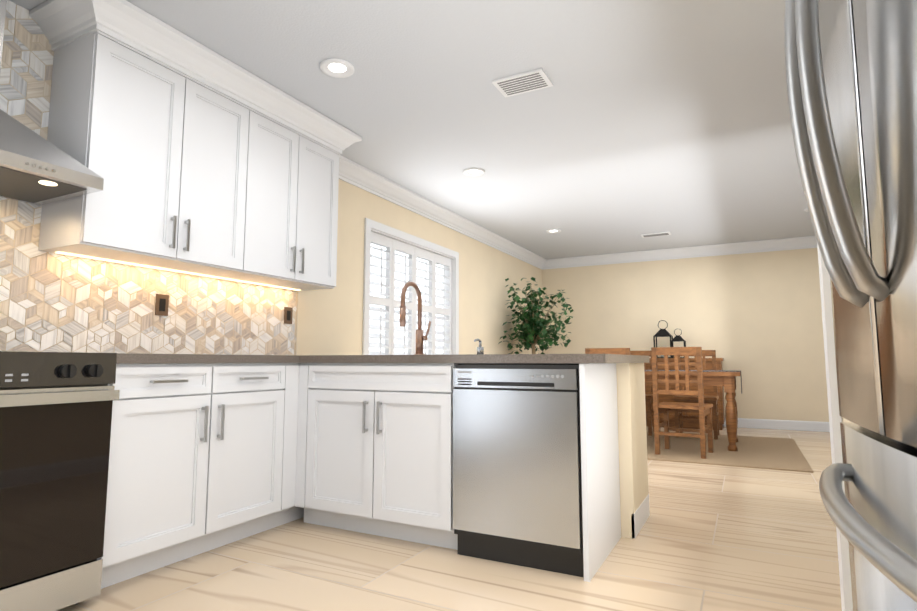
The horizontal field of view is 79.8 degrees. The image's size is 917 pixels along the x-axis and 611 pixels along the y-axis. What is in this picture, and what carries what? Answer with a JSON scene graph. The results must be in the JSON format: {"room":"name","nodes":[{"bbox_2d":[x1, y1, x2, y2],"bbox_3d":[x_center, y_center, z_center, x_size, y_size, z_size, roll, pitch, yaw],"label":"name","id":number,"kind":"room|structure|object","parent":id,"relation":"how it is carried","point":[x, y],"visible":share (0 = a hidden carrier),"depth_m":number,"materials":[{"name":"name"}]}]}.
{"room":"kitchen","nodes":[
{"label":"kitchen","id":0,"kind":"room"},
{"bbox_2d":[9,0,814,258],"bbox_3d":[2.067,-1.415,2.137,7.800,0.060,11.550,-3,-7,27],"label":"ceiling","id":1,"kind":"structure","parent":0,"point":[630,126],"depth_m":3.41,"materials":[{"name":"white paint"}]},
{"bbox_2d":[320,58,353,77],"bbox_3d":[-0.662,-1.290,2.993,0.183,0.013,0.183,2,-6,-17],"label":"recessed light","id":2,"kind":"object","parent":1,"relation":"in","point":[336,68],"depth_m":2.99,"materials":[{"name":"white plastic"}]},
{"bbox_2d":[463,168,484,175],"bbox_3d":[0.130,-1.123,4.635,0.183,0.013,0.183,2,-6,-17],"label":"recessed light","id":3,"kind":"object","parent":1,"relation":"in","point":[469,171],"depth_m":4.63,"materials":[{"name":"white plastic"}]},
{"bbox_2d":[492,68,552,96],"bbox_3d":[0.369,-1.274,3.153,0.300,0.013,0.200,-3,-7,27],"label":"ceiling vent","id":4,"kind":"object","parent":1,"relation":"in","point":[524,82],"depth_m":3.14,"materials":[{"name":"white metal"}]},
{"bbox_2d":[546,229,560,232],"bbox_3d":[1.173,-0.908,6.754,0.183,0.013,0.183,2,-6,-17],"label":"recessed light","id":5,"kind":"object","parent":1,"relation":"in","point":[550,230],"depth_m":6.74,"materials":[{"name":"white plastic"}]},
{"bbox_2d":[640,232,670,237],"bbox_3d":[2.499,-0.889,6.940,0.350,0.013,0.150,-3,-7,27],"label":"ceiling vent","id":6,"kind":"object","parent":1,"relation":"in","point":[661,233],"depth_m":6.91,"materials":[{"name":"white metal"}]},
{"bbox_2d":[297,179,542,354],"bbox_3d":[-1.359,0.021,3.701,0.150,2.480,11.400,-3,-7,27],"label":"wall","id":7,"kind":"structure","parent":0,"point":[330,321],"depth_m":5.20,"materials":[{"name":"beige paint"}]},
{"bbox_2d":[0,0,103,205],"bbox_3d":[-1.894,-0.943,2.048,0.493,0.892,0.872,-3,-7,27],"label":"range hood","id":8,"kind":"object","parent":7,"relation":"attached to","point":[36,169],"visible":1,"depth_m":2.16,"materials":[{"name":"silver metal"}]},
{"bbox_2d":[0,0,297,354],"bbox_3d":[-2.534,-0.679,1.335,0.008,1.561,5.973,-3,-7,27],"label":"tile backsplash","id":9,"kind":"structure","parent":7,"relation":"attached to","point":[52,302],"depth_m":2.67,"materials":[{"name":"beige tile"}]},
{"bbox_2d":[38,0,260,279],"bbox_3d":[-1.543,-0.757,2.861,0.350,1.093,0.905,-3,-7,27],"label":"upper cabinet","id":10,"kind":"object","parent":7,"relation":"attached to","point":[200,159],"depth_m":2.63,"materials":[{"name":"white wood"}]},
{"bbox_2d":[155,294,168,315],"bbox_3d":[-1.625,0.000,3.004,0.008,0.116,0.072,-3,-7,27],"label":"electrical outlet plate","id":11,"kind":"object","parent":7,"relation":"attached to","point":[161,304],"depth_m":3.00,"materials":[{"name":"brown metal"}]},
{"bbox_2d":[230,88,344,290],"bbox_3d":[-1.193,-0.690,3.530,0.350,1.093,0.855,-3,-7,27],"label":"upper cabinet","id":12,"kind":"object","parent":7,"relation":"attached to","point":[297,197],"depth_m":3.47,"materials":[{"name":"white wood"}]},
{"bbox_2d":[284,307,292,323],"bbox_3d":[-1.190,0.075,3.834,0.008,0.116,0.072,-3,-7,27],"label":"electrical outlet plate","id":13,"kind":"object","parent":7,"relation":"attached to","point":[288,311],"depth_m":3.83,"materials":[{"name":"brown metal"}]},
{"bbox_2d":[362,218,458,354],"bbox_3d":[-0.459,0.018,5.400,0.185,1.370,1.750,-3,-7,27],"label":"window","id":14,"kind":"structure","parent":7,"relation":"in","point":[389,232],"depth_m":5.33,"materials":[{"name":"white wood"}]},
{"bbox_2d":[369,232,450,354],"bbox_3d":[-0.454,0.017,5.398,0.088,1.202,1.538,-3,-7,27],"label":"window shutters","id":15,"kind":"object","parent":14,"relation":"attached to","point":[389,302],"visible":0.81,"depth_m":5.33,"materials":[{"name":"white wood"}]},
{"bbox_2d":[339,155,546,269],"bbox_3d":[0.141,-0.881,6.399,0.109,0.138,5.176,-3,-7,27],"label":"crown molding","id":16,"kind":"structure","parent":7,"relation":"attached to","point":[361,177],"depth_m":5.50,"materials":[{"name":"white wood"}]},
{"bbox_2d":[57,426,841,610],"bbox_3d":[2.067,1.113,1.880,7.800,0.060,11.550,-3,-7,27],"label":"floor","id":17,"kind":"structure","parent":0,"point":[718,538],"depth_m":2.35,"materials":[{"name":"wood"}]},
{"bbox_2d":[0,351,119,610],"bbox_3d":[-1.782,0.611,1.833,0.736,0.928,0.828,-3,-7,27],"label":"range","id":18,"kind":"object","parent":17,"relation":"on","point":[55,419],"visible":1,"depth_m":1.89,"materials":[{"name":"grey metal"}]},
{"bbox_2d":[100,362,275,588],"bbox_3d":[-1.421,0.720,2.633,0.641,0.874,0.913,-3,-7,27],"label":"base cabinet","id":19,"kind":"object","parent":17,"relation":"on","point":[208,452],"depth_m":2.41,"materials":[{"name":"white wood"}]},
{"bbox_2d":[116,354,319,365],"bbox_3d":[-1.065,0.316,3.197,0.791,0.040,2.166,-3,-7,27],"label":"countertop","id":20,"kind":"structure","parent":19,"relation":"on","point":[122,359],"depth_m":2.45,"materials":[{"name":"grey stone"}]},
{"bbox_2d":[304,362,507,549],"bbox_3d":[-0.317,0.762,3.043,0.975,0.874,0.635,-3,-7,27],"label":"base cabinet","id":21,"kind":"object","parent":17,"relation":"on","point":[378,455],"depth_m":2.73,"materials":[{"name":"white wood"}]},
{"bbox_2d":[320,354,431,361],"bbox_3d":[-0.172,0.326,3.297,0.700,0.040,1.160,-3,-7,27],"label":"countertop","id":22,"kind":"structure","parent":21,"relation":"on","point":[416,357],"depth_m":2.78,"materials":[{"name":"grey stone"}]},
{"bbox_2d":[400,282,430,353],"bbox_3d":[-0.259,0.081,3.296,0.114,0.448,0.240,-3,-7,27],"label":"faucet","id":23,"kind":"object","parent":22,"relation":"on","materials":[{"name":"brown metal"}]},
{"bbox_2d":[474,339,483,353],"bbox_3d":[0.114,0.243,3.161,0.040,0.098,0.091,-3,-7,27],"label":"soap dispenser","id":24,"kind":"object","parent":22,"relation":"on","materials":[{"name":"silver metal"}]},
{"bbox_2d":[432,354,647,365],"bbox_3d":[0.504,0.291,2.947,0.825,0.040,1.160,-3,-7,27],"label":"countertop","id":25,"kind":"structure","parent":21,"relation":"on","point":[593,359],"depth_m":2.43,"materials":[{"name":"grey stone"}]},
{"bbox_2d":[453,363,588,576],"bbox_3d":[0.373,0.722,2.658,0.593,0.874,0.614,-3,-7,27],"label":"dishwasher","id":26,"kind":"object","parent":17,"relation":"on","point":[517,486],"visible":0.96,"depth_m":2.38,"materials":[{"name":"grey metal"}]},
{"bbox_2d":[498,277,573,353],"bbox_3d":[1.096,0.615,7.122,0.880,1.989,1.374,-3,-7,27],"label":"ficus plant","id":27,"kind":"object","parent":17,"relation":"on","point":[532,334],"visible":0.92,"depth_m":7.09,"materials":[{"name":"green plant"}]},
{"bbox_2d":[645,358,724,429],"bbox_3d":[2.901,1.191,7.503,1.340,0.920,0.495,-3,-7,27],"label":"sideboard","id":28,"kind":"object","parent":17,"relation":"on","point":[709,391],"visible":0.08,"depth_m":7.21,"materials":[{"name":"brown wood"}]},
{"bbox_2d":[653,320,672,357],"bbox_3d":[2.840,0.476,7.644,0.374,0.529,0.230,-3,-7,27],"label":"lantern","id":29,"kind":"object","parent":28,"relation":"on","point":[662,333],"visible":0.62,"depth_m":7.59,"materials":[{"name":"black metal"}]},
{"bbox_2d":[669,329,685,357],"bbox_3d":[3.013,0.524,7.489,0.345,0.402,0.200,-3,-7,27],"label":"lantern","id":30,"kind":"object","parent":28,"relation":"on","point":[677,338],"visible":0.6,"depth_m":7.45,"materials":[{"name":"black metal"}]},
{"bbox_2d":[646,431,813,472],"bbox_3d":[2.177,1.478,5.838,2.520,0.011,2.060,-3,-7,27],"label":"jute rug","id":31,"kind":"object","parent":17,"relation":"on","point":[785,454],"visible":0.57,"depth_m":5.19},
{"bbox_2d":[585,348,629,354],"bbox_3d":[1.590,0.955,5.697,0.460,1.000,0.435,-3,-6,23],"label":"chair","id":32,"kind":"object","parent":31,"relation":"on","point":[624,351],"visible":0.06,"depth_m":5.55,"materials":[{"name":"brown wood"}]},
{"bbox_2d":[630,351,653,435],"bbox_3d":[2.166,1.062,6.750,0.460,1.000,0.435,-3,-7,27],"label":"chair","id":33,"kind":"object","parent":31,"relation":"on","point":[649,401],"visible":0.25,"depth_m":6.63,"materials":[{"name":"brown wood"}]},
{"bbox_2d":[651,347,713,458],"bbox_3d":[2.148,0.909,5.251,0.460,1.000,0.435,-4,-7,33],"label":"chair","id":34,"kind":"object","parent":31,"relation":"on","point":[702,408],"visible":1,"depth_m":5.13,"materials":[{"name":"brown wood"}]},
{"bbox_2d":[644,371,740,450],"bbox_3d":[2.199,1.107,6.017,1.630,0.763,0.870,-3,-7,27],"label":"dining table","id":35,"kind":"object","parent":31,"relation":"on","point":[727,380],"visible":0.52,"depth_m":5.39,"materials":[{"name":"brown wood"}]},
{"bbox_2d":[644,370,741,393],"bbox_3d":[2.145,0.823,5.941,1.642,0.226,0.575,-3,-7,27],"label":"table runner","id":36,"kind":"object","parent":35,"relation":"on","point":[706,371],"visible":0.38,"depth_m":5.89,"materials":[{"name":"fabric"}]},
{"bbox_2d":[673,350,719,439],"bbox_3d":[2.786,1.029,6.428,0.460,1.000,0.435,-3,-7,27],"label":"chair","id":37,"kind":"object","parent":31,"relation":"on","point":[679,416],"visible":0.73,"depth_m":6.36,"materials":[{"name":"brown wood"}]},
{"bbox_2d":[784,0,916,610],"bbox_3d":[0.738,0.044,0.340,0.836,1.755,0.920,-2,-6,19],"label":"fridge","id":38,"kind":"object","parent":17,"relation":"on","point":[851,72],"visible":1,"depth_m":0.64,"materials":[{"name":"grey metal"}]},
{"bbox_2d":[616,363,648,538],"bbox_3d":[-0.030,0.810,3.521,2.300,0.874,0.468,-3,-7,27],"label":"wall","id":39,"kind":"structure","parent":0,"point":[632,444],"depth_m":2.83,"materials":[{"name":"beige paint"}]},
{"bbox_2d":[631,494,649,537],"bbox_3d":[0.978,1.129,2.944,0.016,0.120,0.438,-3,-7,27],"label":"baseboard","id":40,"kind":"structure","parent":39,"relation":"attached to","point":[641,514],"depth_m":2.91,"materials":[{"name":"white wood"}]},
{"bbox_2d":[542,248,828,421],"bbox_3d":[4.702,0.360,7.037,7.800,2.480,0.150,-3,-7,27],"label":"wall","id":41,"kind":"structure","parent":0,"point":[755,319],"depth_m":7.50,"materials":[{"name":"beige paint"}]},
{"bbox_2d":[547,236,816,268],"bbox_3d":[4.642,-0.816,7.039,7.498,0.138,0.109,-3,-7,27],"label":"crown molding","id":42,"kind":"structure","parent":41,"relation":"attached to","point":[806,242],"depth_m":7.75,"materials":[{"name":"white wood"}]},
{"bbox_2d":[724,418,829,431],"bbox_3d":[4.664,1.525,6.843,7.498,0.120,0.016,-3,-7,27],"label":"baseboard","id":43,"kind":"structure","parent":41,"relation":"attached to","point":[742,422],"depth_m":7.07,"materials":[{"name":"white wood"}]},
{"bbox_2d":[842,417,852,422],"bbox_3d":[0.826,-0.251,1.028,0.210,2.480,0.245,-3,-7,27],"label":"wall","id":44,"kind":"structure","parent":0,"point":[845,420],"depth_m":1.06,"materials":[{"name":"beige paint"}]},
{"bbox_2d":[817,243,852,610],"bbox_3d":[0.769,-0.085,1.151,0.016,1.925,0.049,-3,-7,27],"label":"door frame","id":45,"kind":"structure","parent":44,"relation":"attached to","point":[835,418],"depth_m":1.11,"materials":[{"name":"white wood"}]}
]}

